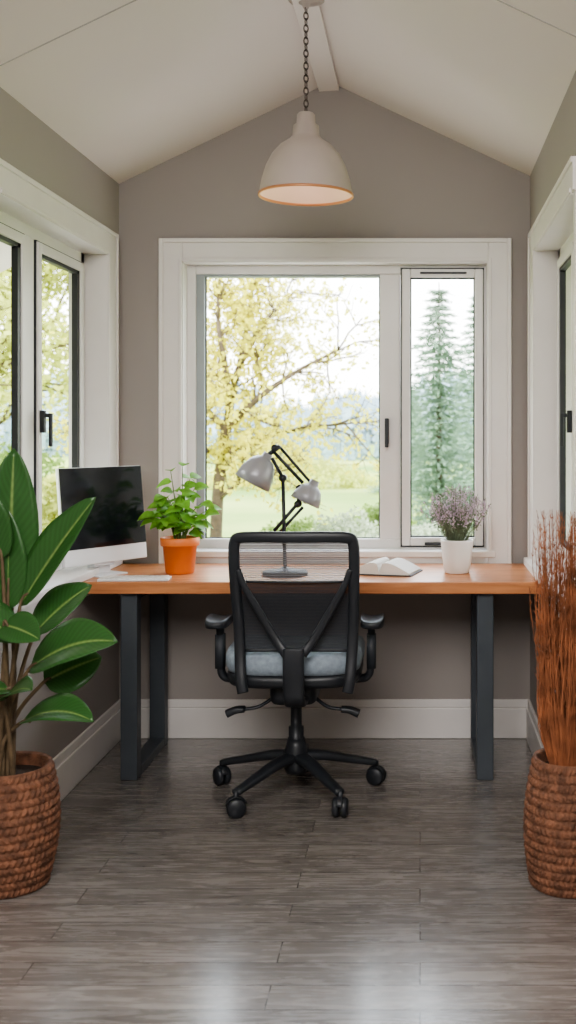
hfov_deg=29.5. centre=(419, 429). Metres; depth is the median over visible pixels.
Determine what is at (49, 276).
maple tree
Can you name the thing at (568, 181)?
window frame
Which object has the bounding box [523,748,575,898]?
basket
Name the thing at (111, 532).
desktop monitor
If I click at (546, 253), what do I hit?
reveal
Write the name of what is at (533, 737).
baseboard
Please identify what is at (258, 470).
desk lamp
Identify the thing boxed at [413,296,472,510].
conifer tree
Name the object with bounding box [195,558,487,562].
apron
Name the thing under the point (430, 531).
shrub
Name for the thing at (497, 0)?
trim
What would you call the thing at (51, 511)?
shrub
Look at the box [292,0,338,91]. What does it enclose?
trim
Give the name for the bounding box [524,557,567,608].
sill
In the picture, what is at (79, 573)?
sill
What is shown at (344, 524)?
shrub
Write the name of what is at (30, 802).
basket
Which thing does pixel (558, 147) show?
wall
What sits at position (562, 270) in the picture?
gasket
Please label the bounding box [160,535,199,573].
pot
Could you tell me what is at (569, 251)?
window
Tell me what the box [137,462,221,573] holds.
potted herb
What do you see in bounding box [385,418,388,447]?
handle
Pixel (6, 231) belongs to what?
window
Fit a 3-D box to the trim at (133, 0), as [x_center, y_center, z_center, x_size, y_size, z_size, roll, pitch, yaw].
[-1.365,-1.007,3.172,1.870,0.905,0.005,0,0,0]
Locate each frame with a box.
[0,165,116,465]
[0,210,83,571]
[163,242,506,562]
[529,156,575,584]
[559,231,573,567]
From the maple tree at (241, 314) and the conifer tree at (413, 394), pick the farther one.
the conifer tree at (413, 394)
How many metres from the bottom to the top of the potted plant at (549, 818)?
1.087 m
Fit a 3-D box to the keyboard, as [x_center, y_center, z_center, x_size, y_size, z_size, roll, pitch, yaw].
[-1.070,0.556,4.052,0.260,0.013,0.084,0,0,-3]
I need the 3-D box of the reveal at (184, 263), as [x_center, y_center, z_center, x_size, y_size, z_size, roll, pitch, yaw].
[-0.359,-0.098,4.620,1.299,1.235,0.080,0,0,0]
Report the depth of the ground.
27.15 m
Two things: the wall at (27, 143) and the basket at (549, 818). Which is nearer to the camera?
the basket at (549, 818)
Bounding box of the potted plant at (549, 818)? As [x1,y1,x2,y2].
[523,509,575,898]
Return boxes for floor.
[0,739,575,1023]
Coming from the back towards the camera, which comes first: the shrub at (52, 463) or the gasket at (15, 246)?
the shrub at (52, 463)
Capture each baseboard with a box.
[53,700,120,800]
[119,699,529,738]
[526,700,543,755]
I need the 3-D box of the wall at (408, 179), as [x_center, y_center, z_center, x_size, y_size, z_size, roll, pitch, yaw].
[-0.407,-0.086,4.675,2.050,2.792,0.150,0,0,0]
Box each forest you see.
[0,362,472,444]
[0,415,472,460]
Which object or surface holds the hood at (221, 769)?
attached to the office chair
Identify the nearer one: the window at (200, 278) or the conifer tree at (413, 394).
the window at (200, 278)
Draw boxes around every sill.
[14,560,122,612]
[196,549,495,557]
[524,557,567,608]
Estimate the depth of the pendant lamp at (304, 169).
3.57 m
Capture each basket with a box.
[0,751,60,899]
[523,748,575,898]
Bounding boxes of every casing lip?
[0,158,118,466]
[159,238,510,562]
[528,156,572,562]
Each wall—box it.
[0,87,118,758]
[119,86,529,698]
[530,73,574,722]
[575,71,575,155]
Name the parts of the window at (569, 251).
handle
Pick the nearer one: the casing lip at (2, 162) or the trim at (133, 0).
the trim at (133, 0)
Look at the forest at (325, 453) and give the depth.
71.02 m
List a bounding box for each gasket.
[0,222,81,495]
[205,277,379,537]
[401,268,483,546]
[559,255,570,546]
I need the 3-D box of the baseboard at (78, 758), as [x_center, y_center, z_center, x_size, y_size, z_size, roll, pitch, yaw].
[-1.273,1.228,3.904,0.018,0.165,1.368,0,0,0]
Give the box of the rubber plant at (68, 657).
[0,448,117,899]
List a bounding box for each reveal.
[0,192,107,466]
[182,261,487,550]
[534,192,573,562]
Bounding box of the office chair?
[205,531,386,818]
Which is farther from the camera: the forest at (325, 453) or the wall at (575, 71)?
the forest at (325, 453)
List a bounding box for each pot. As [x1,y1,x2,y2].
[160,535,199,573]
[440,538,473,573]
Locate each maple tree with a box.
[0,261,68,445]
[0,273,68,415]
[43,278,378,536]
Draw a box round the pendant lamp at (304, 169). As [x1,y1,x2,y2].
[258,0,353,205]
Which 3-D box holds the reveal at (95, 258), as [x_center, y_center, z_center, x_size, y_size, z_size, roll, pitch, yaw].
[-1.319,-0.092,3.835,0.097,1.255,1.130,0,0,0]
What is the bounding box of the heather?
[420,482,490,573]
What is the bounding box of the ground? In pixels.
[0,445,472,536]
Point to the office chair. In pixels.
(294, 616)
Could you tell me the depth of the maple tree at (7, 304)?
10.54 m
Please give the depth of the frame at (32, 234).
3.80 m
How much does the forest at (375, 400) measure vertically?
11.473 m
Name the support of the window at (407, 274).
in the wall at (408, 179)
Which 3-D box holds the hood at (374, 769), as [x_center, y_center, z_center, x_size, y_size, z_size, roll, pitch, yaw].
[-0.162,1.253,3.993,0.074,0.029,0.024,0,0,20]
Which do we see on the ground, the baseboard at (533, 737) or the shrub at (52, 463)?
the shrub at (52, 463)
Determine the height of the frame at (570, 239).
1.255 m
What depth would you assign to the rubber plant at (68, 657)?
3.08 m
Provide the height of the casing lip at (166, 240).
1.422 m
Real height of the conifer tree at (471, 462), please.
4.777 m
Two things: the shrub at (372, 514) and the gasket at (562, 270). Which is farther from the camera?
the shrub at (372, 514)
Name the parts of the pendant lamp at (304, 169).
lamp shade, lamp shade, chain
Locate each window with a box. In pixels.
[0,223,83,534]
[196,274,379,538]
[402,269,482,545]
[557,241,573,560]
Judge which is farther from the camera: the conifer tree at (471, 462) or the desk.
the conifer tree at (471, 462)
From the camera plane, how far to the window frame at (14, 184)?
4.21 m
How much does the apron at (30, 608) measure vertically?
0.072 m
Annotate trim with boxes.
[0,0,136,65]
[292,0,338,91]
[497,0,575,36]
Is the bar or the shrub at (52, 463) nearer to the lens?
the bar
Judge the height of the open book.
0.050 m
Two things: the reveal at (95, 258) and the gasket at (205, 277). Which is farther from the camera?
the gasket at (205, 277)
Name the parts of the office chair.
arm post, leg, lever, leg, frame, leg, lever, caster stem, leg, arm post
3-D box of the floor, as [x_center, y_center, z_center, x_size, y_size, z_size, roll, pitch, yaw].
[-0.300,1.360,1.400,4.300,0.100,6.700,0,0,0]
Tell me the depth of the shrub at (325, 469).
33.68 m
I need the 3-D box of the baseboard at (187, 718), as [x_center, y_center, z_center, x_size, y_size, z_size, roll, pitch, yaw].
[-0.407,1.228,4.591,1.750,0.165,0.018,0,0,0]
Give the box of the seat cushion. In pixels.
[226,635,364,675]
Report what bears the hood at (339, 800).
attached to the office chair
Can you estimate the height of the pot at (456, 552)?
0.132 m
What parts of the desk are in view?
leg, leg, leg, leg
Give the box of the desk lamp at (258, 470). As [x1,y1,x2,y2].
[235,444,320,531]
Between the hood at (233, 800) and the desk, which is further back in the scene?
the desk
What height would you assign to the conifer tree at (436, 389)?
4.831 m
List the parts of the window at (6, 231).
handle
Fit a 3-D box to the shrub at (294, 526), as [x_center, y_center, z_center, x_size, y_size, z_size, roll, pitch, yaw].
[-1.607,1.538,14.512,1.717,0.816,1.363,0,0,0]
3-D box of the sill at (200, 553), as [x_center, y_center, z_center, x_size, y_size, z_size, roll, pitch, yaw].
[-0.359,0.526,4.612,1.359,0.028,0.096,0,0,0]
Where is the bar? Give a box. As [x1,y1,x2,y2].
[420,272,466,273]
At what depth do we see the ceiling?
3.70 m
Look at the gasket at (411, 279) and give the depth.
4.66 m
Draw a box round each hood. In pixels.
[217,765,228,774]
[225,796,246,805]
[335,795,343,806]
[367,765,385,773]
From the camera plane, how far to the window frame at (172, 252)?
4.58 m
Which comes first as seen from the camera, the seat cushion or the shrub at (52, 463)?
the seat cushion
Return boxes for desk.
[83,563,538,779]
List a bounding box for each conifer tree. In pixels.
[364,387,433,495]
[369,282,472,531]
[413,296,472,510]
[455,414,472,516]
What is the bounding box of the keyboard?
[97,575,171,581]
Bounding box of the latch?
[425,542,440,544]
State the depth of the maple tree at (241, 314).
11.81 m
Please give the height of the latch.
0.012 m
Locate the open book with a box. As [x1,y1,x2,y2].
[360,557,422,576]
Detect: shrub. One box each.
[0,434,68,528]
[42,472,58,530]
[207,455,378,489]
[260,514,329,531]
[311,505,378,536]
[354,502,424,536]
[400,520,472,537]
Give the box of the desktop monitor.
[55,465,146,577]
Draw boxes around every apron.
[15,594,89,613]
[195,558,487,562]
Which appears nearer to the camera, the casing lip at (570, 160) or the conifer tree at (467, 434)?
the casing lip at (570, 160)
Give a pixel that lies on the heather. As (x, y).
(456, 549)

